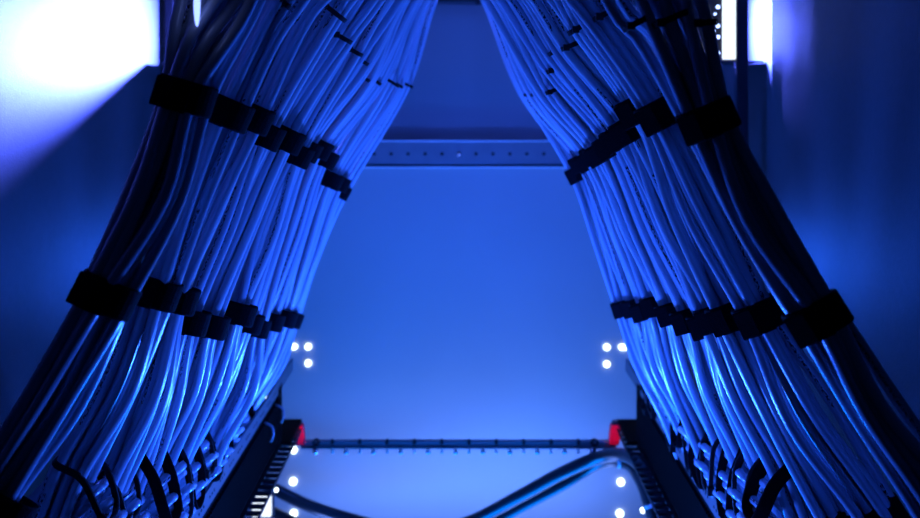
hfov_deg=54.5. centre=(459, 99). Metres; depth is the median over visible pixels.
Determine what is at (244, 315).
strap
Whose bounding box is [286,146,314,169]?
strap
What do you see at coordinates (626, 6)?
cable
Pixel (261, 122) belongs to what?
strap
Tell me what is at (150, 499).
cable
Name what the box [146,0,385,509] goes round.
cable
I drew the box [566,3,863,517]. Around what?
cable
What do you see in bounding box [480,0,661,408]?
cable
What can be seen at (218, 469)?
cable
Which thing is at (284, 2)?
tie
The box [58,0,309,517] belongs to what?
cable
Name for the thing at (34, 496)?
cable
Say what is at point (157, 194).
cable
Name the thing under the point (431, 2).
cable
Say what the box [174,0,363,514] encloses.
cable
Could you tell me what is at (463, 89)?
wall
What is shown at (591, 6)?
cable
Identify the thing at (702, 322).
strap
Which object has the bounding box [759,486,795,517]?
cable
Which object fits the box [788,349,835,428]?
cable
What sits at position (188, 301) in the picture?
strap
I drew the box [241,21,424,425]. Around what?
cable
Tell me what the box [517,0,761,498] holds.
cable
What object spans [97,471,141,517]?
tie
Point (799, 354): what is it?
cable
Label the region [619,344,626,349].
indicator light
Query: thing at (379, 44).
cable
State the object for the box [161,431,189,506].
cable
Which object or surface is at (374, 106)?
cable
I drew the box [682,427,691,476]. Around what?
tie
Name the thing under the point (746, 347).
cable
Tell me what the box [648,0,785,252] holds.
cable
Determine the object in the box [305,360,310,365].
indicator light
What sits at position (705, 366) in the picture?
cable
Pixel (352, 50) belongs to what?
tie
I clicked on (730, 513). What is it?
cable
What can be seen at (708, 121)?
strap
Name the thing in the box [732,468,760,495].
cable
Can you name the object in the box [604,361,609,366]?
indicator light
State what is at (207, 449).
cable
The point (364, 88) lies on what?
cable
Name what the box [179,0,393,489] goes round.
cable
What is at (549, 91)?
tie
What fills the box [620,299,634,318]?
strap
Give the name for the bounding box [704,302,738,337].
strap
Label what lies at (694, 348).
cable
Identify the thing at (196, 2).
indicator light
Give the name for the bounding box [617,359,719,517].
panel
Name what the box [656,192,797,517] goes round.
cable
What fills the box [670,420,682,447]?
strap
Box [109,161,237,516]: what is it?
cable
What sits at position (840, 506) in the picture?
cable
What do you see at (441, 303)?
wall
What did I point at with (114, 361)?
cable
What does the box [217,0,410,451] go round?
cable
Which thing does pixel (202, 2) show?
cable
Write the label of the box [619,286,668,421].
cable
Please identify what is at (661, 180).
cable
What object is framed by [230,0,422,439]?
cable
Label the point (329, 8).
tie
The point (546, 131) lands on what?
cable
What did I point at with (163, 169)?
cable
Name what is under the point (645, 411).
tie
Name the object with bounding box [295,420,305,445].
clip
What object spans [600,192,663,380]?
cable
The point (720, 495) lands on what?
cable
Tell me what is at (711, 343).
cable
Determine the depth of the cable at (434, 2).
1.03 m
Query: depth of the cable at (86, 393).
0.45 m
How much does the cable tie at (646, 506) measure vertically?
0.020 m
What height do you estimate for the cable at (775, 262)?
0.827 m
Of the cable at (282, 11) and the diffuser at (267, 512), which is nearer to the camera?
the cable at (282, 11)
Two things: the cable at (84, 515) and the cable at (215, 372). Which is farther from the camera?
the cable at (215, 372)
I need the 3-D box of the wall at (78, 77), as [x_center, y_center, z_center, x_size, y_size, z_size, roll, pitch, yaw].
[-0.375,0.170,0.875,0.020,1.160,1.190,0,0,0]
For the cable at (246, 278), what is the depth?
0.68 m
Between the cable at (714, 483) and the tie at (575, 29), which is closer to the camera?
the tie at (575, 29)
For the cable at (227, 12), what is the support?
hanging from the ceiling
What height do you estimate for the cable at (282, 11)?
0.723 m
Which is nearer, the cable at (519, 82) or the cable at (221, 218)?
the cable at (221, 218)
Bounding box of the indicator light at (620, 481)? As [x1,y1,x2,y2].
[617,478,623,485]
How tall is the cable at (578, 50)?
0.764 m
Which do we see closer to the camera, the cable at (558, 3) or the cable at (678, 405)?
the cable at (558, 3)
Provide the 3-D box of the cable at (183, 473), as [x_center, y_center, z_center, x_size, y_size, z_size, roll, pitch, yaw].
[-0.161,-0.025,0.657,0.255,0.771,0.062,0,0,15]
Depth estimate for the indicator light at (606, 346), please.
1.43 m
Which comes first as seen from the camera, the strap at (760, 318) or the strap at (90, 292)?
the strap at (90, 292)
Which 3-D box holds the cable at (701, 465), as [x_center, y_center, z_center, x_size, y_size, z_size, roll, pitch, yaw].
[0.144,-0.012,0.733,0.273,0.796,0.072,0,0,-13]
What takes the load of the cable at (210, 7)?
hanging from the ceiling
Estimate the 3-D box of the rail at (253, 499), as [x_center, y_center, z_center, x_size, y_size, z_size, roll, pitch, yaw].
[-0.229,0.452,0.813,0.036,0.031,0.786,0,0,0]
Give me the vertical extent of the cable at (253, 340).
0.807 m
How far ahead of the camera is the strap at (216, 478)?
0.80 m
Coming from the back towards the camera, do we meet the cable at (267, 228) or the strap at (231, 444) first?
the strap at (231, 444)
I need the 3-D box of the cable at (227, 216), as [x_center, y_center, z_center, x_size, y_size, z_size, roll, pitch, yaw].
[-0.161,-0.037,0.608,0.257,0.746,0.060,0,0,16]
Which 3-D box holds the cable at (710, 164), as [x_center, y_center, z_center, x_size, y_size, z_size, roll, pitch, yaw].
[0.184,0.002,0.461,0.255,0.823,0.060,0,0,-14]
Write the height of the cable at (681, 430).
0.794 m
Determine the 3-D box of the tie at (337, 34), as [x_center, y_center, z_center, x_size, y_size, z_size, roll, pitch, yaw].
[-0.083,-0.044,0.624,0.015,0.010,0.022,0,0,0]
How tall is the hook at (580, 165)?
0.029 m
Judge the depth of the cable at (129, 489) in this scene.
0.56 m
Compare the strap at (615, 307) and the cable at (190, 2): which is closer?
the cable at (190, 2)
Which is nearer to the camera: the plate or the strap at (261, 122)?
the strap at (261, 122)
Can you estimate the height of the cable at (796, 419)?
0.782 m
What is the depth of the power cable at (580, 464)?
1.21 m
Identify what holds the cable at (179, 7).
hanging from the ceiling
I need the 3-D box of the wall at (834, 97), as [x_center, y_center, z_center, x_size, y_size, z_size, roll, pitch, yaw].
[0.375,0.170,0.875,0.020,1.160,1.190,0,0,0]
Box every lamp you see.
[251,490,274,516]
[714,0,735,60]
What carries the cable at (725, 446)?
hanging from the ceiling
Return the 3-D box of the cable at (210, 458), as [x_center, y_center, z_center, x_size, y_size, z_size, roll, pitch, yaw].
[-0.147,-0.012,0.759,0.283,0.796,0.059,0,0,12]
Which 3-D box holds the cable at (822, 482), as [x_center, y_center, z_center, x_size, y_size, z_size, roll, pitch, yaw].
[0.152,-0.010,0.560,0.273,0.800,0.061,0,0,-12]
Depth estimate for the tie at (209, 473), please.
0.78 m
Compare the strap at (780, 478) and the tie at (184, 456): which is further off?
the tie at (184, 456)
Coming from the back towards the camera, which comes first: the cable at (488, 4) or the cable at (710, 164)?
the cable at (488, 4)
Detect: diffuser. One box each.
[252,496,271,516]
[722,0,735,58]
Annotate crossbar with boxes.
[300,438,616,454]
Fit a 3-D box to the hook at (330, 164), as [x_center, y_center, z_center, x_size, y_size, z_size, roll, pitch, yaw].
[-0.128,0.052,0.829,0.034,0.028,0.034,0,0,0]
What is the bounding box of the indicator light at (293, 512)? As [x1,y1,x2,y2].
[290,510,296,515]
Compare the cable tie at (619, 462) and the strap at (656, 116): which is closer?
the strap at (656, 116)
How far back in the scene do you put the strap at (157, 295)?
0.49 m
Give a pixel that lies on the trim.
(364, 167)
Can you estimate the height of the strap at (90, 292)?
0.027 m
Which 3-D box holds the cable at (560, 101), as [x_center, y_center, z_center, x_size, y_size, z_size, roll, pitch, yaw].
[0.141,-0.019,0.733,0.284,0.782,0.068,0,0,-13]
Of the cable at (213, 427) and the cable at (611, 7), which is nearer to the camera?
the cable at (611, 7)
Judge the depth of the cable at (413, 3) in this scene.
0.79 m
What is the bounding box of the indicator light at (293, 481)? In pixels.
[290,478,296,484]
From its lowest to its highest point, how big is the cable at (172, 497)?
0.766 m
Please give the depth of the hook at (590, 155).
0.71 m
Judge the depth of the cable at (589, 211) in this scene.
0.94 m
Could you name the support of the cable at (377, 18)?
hanging from the ceiling
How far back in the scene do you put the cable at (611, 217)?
0.77 m
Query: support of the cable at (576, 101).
hanging from the ceiling
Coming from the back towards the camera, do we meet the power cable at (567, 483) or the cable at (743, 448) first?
the power cable at (567, 483)
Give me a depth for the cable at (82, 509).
0.53 m
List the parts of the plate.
blade, plate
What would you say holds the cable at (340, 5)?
hanging from the ceiling
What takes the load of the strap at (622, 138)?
attached to the cable at (711, 343)
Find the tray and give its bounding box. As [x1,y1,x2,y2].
[437,0,635,4]
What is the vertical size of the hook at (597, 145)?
0.029 m
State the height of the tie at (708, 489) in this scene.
0.061 m
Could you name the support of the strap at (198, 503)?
attached to the cable at (246, 278)
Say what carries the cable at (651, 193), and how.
hanging from the ceiling
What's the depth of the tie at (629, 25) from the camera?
0.45 m
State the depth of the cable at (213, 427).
0.80 m
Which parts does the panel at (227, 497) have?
panel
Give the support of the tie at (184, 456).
attached to the cable at (186, 428)
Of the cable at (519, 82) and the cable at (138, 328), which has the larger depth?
the cable at (519, 82)
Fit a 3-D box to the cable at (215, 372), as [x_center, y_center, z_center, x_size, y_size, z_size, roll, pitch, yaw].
[-0.161,-0.022,0.704,0.286,0.777,0.057,0,0,13]
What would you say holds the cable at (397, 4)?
hanging from the ceiling
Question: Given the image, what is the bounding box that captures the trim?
[364,167,564,167]
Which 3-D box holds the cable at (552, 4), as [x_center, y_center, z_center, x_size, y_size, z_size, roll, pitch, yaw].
[0.147,-0.006,0.563,0.280,0.807,0.060,0,0,-13]
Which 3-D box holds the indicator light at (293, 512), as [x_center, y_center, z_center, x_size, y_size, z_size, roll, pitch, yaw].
[-0.267,0.664,1.436,0.011,0.011,0.003,0,0,0]
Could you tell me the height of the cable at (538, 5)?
0.752 m
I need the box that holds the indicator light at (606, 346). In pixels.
[604,344,609,349]
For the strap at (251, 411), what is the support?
attached to the cable
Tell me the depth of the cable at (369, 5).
0.62 m
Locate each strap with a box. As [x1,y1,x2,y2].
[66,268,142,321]
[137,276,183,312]
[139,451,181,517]
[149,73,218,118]
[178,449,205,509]
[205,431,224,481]
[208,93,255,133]
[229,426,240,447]
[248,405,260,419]
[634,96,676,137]
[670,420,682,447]
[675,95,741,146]
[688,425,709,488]
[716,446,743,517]
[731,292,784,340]
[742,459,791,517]
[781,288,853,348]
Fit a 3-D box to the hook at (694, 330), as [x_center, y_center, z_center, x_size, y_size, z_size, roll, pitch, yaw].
[0.174,0.155,0.624,0.036,0.026,0.035,0,0,0]
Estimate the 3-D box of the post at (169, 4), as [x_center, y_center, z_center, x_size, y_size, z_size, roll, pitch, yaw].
[-0.353,0.170,1.091,0.010,1.160,0.012,0,0,0]
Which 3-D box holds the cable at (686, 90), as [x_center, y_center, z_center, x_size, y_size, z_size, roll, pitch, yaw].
[0.185,-0.018,0.464,0.255,0.785,0.061,0,0,-14]
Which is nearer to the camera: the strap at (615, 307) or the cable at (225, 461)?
the cable at (225, 461)
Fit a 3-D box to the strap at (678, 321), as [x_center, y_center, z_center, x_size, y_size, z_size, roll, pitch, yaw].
[0.169,0.160,0.654,0.035,0.026,0.035,0,0,0]
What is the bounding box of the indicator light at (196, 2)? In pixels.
[194,0,199,25]
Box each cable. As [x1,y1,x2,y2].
[0,0,206,452]
[0,0,222,448]
[0,0,257,476]
[0,2,243,492]
[1,0,244,494]
[5,0,265,499]
[15,0,227,452]
[15,322,124,501]
[28,340,128,517]
[30,0,241,404]
[34,43,244,517]
[36,441,105,517]
[38,271,151,513]
[47,0,269,517]
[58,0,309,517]
[59,0,281,517]
[71,0,295,502]
[73,334,130,511]
[78,0,308,517]
[81,42,281,517]
[87,0,318,515]
[88,0,187,270]
[99,0,330,517]
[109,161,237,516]
[118,34,286,458]
[119,163,232,509]
[125,21,313,517]
[126,197,215,513]
[135,0,337,496]
[140,483,167,512]
[143,0,348,499]
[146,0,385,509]
[147,0,367,509]
[148,469,186,510]
[149,42,354,511]
[150,0,357,517]
[156,504,173,517]
[159,9,322,471]
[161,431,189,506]
[165,21,370,495]
[166,29,364,496]
[168,0,378,453]
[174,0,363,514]
[179,0,193,45]
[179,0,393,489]
[184,0,404,510]
[189,0,391,494]
[191,0,408,465]
[192,218,221,286]
[193,447,209,463]
[194,346,246,481]
[197,337,250,482]
[200,0,406,451]
[204,398,227,457]
[206,31,392,488]
[206,255,247,391]
[208,80,364,469]
[209,466,221,481]
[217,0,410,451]
[220,2,409,466]
[222,0,418,449]
[225,203,314,456]
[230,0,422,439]
[234,38,406,444]
[234,103,372,438]
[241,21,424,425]
[244,0,431,418]
[252,0,394,272]
[253,43,418,411]
[254,0,420,363]
[255,0,437,413]
[255,223,323,399]
[262,448,671,517]
[264,0,427,369]
[272,462,656,517]
[281,12,412,273]
[292,196,320,291]
[417,2,431,50]
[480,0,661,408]
[481,0,725,494]
[483,4,669,424]
[487,10,687,442]
[490,0,716,472]
[492,23,677,458]
[494,0,721,447]
[495,24,657,367]
[496,0,747,489]
[502,50,668,419]
[505,42,712,497]
[506,0,730,468]
[507,0,741,511]
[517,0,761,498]
[519,82,633,297]
[521,0,794,517]
[525,0,807,517]
[525,82,688,441]
[529,0,813,517]
[530,54,729,474]
[541,0,808,517]
[544,0,776,517]
[544,57,578,99]
[547,0,765,401]
[552,134,669,421]
[553,0,826,516]
[560,94,715,481]
[561,0,825,517]
[565,0,891,517]
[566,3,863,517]
[579,0,872,513]
[580,0,889,507]
[585,183,687,452]
[590,128,743,508]
[594,0,894,497]
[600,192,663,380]
[601,0,785,314]
[611,217,708,466]
[615,0,653,47]
[616,0,686,87]
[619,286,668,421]
[634,0,919,517]
[636,6,917,501]
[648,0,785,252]
[650,207,783,517]
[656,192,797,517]
[657,0,919,480]
[664,170,837,517]
[665,327,710,446]
[671,0,811,285]
[673,7,919,441]
[676,0,919,479]
[677,412,714,439]
[679,0,919,504]
[680,335,696,382]
[686,308,748,470]
[693,0,919,461]
[700,473,726,493]
[704,452,717,467]
[712,489,739,511]
[715,469,742,494]
[726,473,784,517]
[727,487,742,505]
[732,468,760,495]
[739,373,753,459]
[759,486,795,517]
[765,350,861,511]
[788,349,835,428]
[810,464,838,511]
[825,483,849,515]
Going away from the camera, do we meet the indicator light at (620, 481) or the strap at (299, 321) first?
the strap at (299, 321)
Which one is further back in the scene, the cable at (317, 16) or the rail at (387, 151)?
the rail at (387, 151)
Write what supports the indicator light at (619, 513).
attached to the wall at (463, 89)
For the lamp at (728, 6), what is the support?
attached to the post at (741, 61)
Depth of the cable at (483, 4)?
0.97 m
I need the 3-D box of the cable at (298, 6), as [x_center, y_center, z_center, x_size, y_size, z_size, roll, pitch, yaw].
[-0.168,-0.042,0.525,0.248,0.737,0.048,0,0,20]
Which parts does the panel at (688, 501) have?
panel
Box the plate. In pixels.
[662,0,763,64]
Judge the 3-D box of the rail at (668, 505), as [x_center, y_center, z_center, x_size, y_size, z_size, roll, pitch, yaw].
[0.226,0.452,0.813,0.036,0.031,0.786,0,0,0]
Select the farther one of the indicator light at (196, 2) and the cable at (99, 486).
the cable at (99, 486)
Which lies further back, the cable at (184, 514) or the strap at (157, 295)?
the cable at (184, 514)
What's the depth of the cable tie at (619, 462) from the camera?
1.13 m
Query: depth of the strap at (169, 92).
0.44 m
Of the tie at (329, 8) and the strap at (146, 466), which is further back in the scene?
the strap at (146, 466)
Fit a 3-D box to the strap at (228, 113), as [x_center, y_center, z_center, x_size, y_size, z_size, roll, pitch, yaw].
[-0.131,0.006,0.499,0.034,0.026,0.034,0,0,0]
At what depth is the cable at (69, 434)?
0.52 m
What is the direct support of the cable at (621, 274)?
hanging from the ceiling
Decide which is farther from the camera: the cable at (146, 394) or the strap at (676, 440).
the strap at (676, 440)
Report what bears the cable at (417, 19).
hanging from the ceiling
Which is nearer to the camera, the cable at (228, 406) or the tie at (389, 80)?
the cable at (228, 406)
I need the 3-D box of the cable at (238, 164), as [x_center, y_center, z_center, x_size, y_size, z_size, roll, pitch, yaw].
[-0.159,-0.030,0.560,0.255,0.760,0.066,0,0,16]
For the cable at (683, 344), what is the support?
hanging from the ceiling
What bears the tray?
attached to the wall at (463, 89)
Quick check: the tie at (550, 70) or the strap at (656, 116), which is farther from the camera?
the tie at (550, 70)
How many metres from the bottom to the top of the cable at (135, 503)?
0.750 m
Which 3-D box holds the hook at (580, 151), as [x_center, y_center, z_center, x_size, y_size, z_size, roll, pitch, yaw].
[0.117,0.043,0.759,0.035,0.029,0.034,0,0,0]
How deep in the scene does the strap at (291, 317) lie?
0.89 m
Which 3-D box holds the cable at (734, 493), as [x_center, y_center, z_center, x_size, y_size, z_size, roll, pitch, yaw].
[0.139,-0.020,0.651,0.283,0.780,0.061,0,0,-10]
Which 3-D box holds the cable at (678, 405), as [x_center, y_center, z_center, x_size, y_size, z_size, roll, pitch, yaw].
[0.142,0.005,0.777,0.317,0.830,0.072,0,0,-7]
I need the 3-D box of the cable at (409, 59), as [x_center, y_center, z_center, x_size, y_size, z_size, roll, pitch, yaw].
[-0.148,0.003,0.964,0.307,0.825,0.041,0,0,0]
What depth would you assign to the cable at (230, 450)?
0.84 m
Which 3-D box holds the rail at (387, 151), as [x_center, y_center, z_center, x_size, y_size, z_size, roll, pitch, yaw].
[0.000,0.084,1.437,0.726,0.038,0.025,0,0,0]
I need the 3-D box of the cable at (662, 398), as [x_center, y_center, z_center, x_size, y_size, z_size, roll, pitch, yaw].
[0.140,0.002,0.894,0.305,0.825,0.048,0,0,3]
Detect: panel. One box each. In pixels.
[192,359,301,517]
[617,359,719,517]
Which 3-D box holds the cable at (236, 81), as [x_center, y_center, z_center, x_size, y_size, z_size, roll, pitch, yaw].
[-0.173,-0.044,0.522,0.234,0.732,0.056,0,0,22]
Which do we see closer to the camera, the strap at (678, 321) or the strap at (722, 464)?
the strap at (678, 321)
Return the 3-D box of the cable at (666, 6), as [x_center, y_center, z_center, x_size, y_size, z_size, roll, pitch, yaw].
[0.189,-0.023,0.460,0.243,0.774,0.062,0,0,-14]
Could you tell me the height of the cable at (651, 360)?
0.804 m
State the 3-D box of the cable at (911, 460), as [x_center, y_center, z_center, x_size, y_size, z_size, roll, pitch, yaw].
[0.193,-0.016,0.458,0.232,0.787,0.064,0,0,-14]
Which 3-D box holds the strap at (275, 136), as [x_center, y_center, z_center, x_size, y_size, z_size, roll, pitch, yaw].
[-0.131,0.021,0.589,0.034,0.027,0.034,0,0,0]
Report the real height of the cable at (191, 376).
0.761 m
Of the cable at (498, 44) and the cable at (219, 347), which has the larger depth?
the cable at (498, 44)
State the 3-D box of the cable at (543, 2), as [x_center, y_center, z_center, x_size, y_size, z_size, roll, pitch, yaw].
[0.156,-0.037,0.606,0.293,0.746,0.050,0,0,-10]
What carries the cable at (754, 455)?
hanging from the ceiling
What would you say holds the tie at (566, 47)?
attached to the cable at (538, 5)
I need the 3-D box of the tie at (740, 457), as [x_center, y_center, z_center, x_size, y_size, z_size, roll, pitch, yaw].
[0.216,0.280,0.658,0.024,0.063,0.031,0,0,0]
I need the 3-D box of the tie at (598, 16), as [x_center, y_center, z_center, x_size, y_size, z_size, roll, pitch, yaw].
[0.081,-0.048,0.499,0.014,0.009,0.021,0,0,0]
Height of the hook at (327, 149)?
0.028 m
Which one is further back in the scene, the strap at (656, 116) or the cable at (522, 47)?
the cable at (522, 47)
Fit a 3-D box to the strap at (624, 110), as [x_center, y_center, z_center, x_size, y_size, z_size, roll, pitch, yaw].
[0.109,0.004,0.539,0.034,0.029,0.032,0,0,9]
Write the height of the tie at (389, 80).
0.014 m
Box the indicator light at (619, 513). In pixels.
[616,510,622,516]
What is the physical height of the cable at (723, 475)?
0.783 m
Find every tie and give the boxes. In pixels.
[52,456,119,517]
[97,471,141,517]
[174,448,193,517]
[198,433,215,479]
[279,0,291,10]
[324,4,346,22]
[334,32,352,44]
[349,46,363,57]
[388,79,399,87]
[545,88,556,94]
[546,68,553,73]
[560,41,578,51]
[567,24,581,35]
[592,10,607,21]
[617,447,620,468]
[621,15,646,32]
[638,384,649,415]
[644,503,654,509]
[646,394,655,418]
[651,8,688,28]
[664,416,675,452]
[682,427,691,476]
[694,18,717,26]
[700,424,719,495]
[731,451,759,517]
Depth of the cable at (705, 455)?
0.75 m
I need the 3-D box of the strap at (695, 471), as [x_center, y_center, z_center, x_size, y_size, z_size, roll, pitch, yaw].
[0.212,0.314,0.788,0.016,0.058,0.030,0,0,0]
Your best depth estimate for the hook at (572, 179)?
0.94 m
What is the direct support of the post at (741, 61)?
on the floor
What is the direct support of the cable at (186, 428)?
hanging from the ceiling
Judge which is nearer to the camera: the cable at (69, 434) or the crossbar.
the cable at (69, 434)
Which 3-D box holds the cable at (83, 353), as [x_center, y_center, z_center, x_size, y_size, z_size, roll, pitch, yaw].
[-0.189,-0.018,0.468,0.215,0.784,0.075,0,0,16]
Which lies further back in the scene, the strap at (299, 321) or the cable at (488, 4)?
the strap at (299, 321)
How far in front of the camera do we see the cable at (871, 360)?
0.44 m
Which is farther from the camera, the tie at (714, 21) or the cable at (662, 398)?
the cable at (662, 398)
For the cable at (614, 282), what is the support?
hanging from the ceiling
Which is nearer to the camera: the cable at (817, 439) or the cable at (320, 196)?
the cable at (817, 439)
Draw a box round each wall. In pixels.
[0,0,214,497]
[245,166,686,517]
[365,5,661,165]
[687,0,919,517]
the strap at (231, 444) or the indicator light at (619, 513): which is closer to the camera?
the strap at (231, 444)
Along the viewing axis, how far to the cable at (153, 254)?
0.44 m
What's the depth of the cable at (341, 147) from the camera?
0.89 m
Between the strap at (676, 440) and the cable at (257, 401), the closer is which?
the strap at (676, 440)
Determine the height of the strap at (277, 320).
0.026 m
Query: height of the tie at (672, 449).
0.050 m
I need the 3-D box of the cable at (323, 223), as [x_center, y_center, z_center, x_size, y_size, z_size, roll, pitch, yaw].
[-0.151,0.007,0.974,0.304,0.834,0.036,0,0,-5]
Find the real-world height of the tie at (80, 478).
0.042 m
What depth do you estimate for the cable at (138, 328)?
0.51 m
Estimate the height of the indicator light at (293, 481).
0.011 m
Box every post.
[165,0,174,49]
[734,0,747,142]
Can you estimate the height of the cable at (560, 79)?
0.817 m
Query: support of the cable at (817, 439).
hanging from the ceiling
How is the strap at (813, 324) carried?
attached to the cable at (710, 164)
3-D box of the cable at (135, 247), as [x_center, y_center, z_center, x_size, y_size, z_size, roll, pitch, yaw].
[-0.190,0.001,0.463,0.220,0.822,0.076,0,0,18]
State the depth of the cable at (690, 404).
0.77 m
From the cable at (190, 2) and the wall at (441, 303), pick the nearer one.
the cable at (190, 2)
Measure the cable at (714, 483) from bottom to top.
0.805 m
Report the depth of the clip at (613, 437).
1.19 m
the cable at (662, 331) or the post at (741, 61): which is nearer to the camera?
the cable at (662, 331)
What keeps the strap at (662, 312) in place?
attached to the cable at (488, 4)
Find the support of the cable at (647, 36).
hanging from the ceiling
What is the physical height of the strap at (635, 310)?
0.026 m
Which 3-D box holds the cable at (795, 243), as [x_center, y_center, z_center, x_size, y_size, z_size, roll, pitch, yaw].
[0.197,0.011,0.458,0.224,0.841,0.066,0,0,-12]
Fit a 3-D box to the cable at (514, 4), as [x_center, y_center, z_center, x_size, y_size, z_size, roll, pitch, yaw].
[0.139,-0.015,0.650,0.290,0.789,0.059,0,0,-11]
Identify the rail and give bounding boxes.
[239,429,301,517]
[366,140,561,163]
[617,429,678,517]
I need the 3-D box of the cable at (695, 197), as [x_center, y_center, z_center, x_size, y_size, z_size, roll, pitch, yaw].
[0.150,0.003,0.511,0.274,0.827,0.061,0,0,-11]
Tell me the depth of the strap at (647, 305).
0.74 m
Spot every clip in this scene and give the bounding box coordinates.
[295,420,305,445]
[608,419,619,445]
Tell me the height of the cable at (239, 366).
0.803 m
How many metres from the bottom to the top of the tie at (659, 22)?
0.012 m
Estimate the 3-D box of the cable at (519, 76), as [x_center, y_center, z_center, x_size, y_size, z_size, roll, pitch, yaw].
[0.138,0.000,0.834,0.308,0.821,0.048,0,0,-4]
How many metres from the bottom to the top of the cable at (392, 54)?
0.838 m
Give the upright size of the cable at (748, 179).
0.805 m
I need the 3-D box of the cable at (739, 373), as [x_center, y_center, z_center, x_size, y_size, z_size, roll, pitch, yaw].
[0.151,-0.031,0.647,0.281,0.757,0.068,0,0,-11]
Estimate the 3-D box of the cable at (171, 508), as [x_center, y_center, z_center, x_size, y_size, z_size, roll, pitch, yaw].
[-0.150,-0.023,0.614,0.257,0.774,0.057,0,0,11]
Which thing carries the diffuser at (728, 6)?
attached to the lamp at (728, 6)

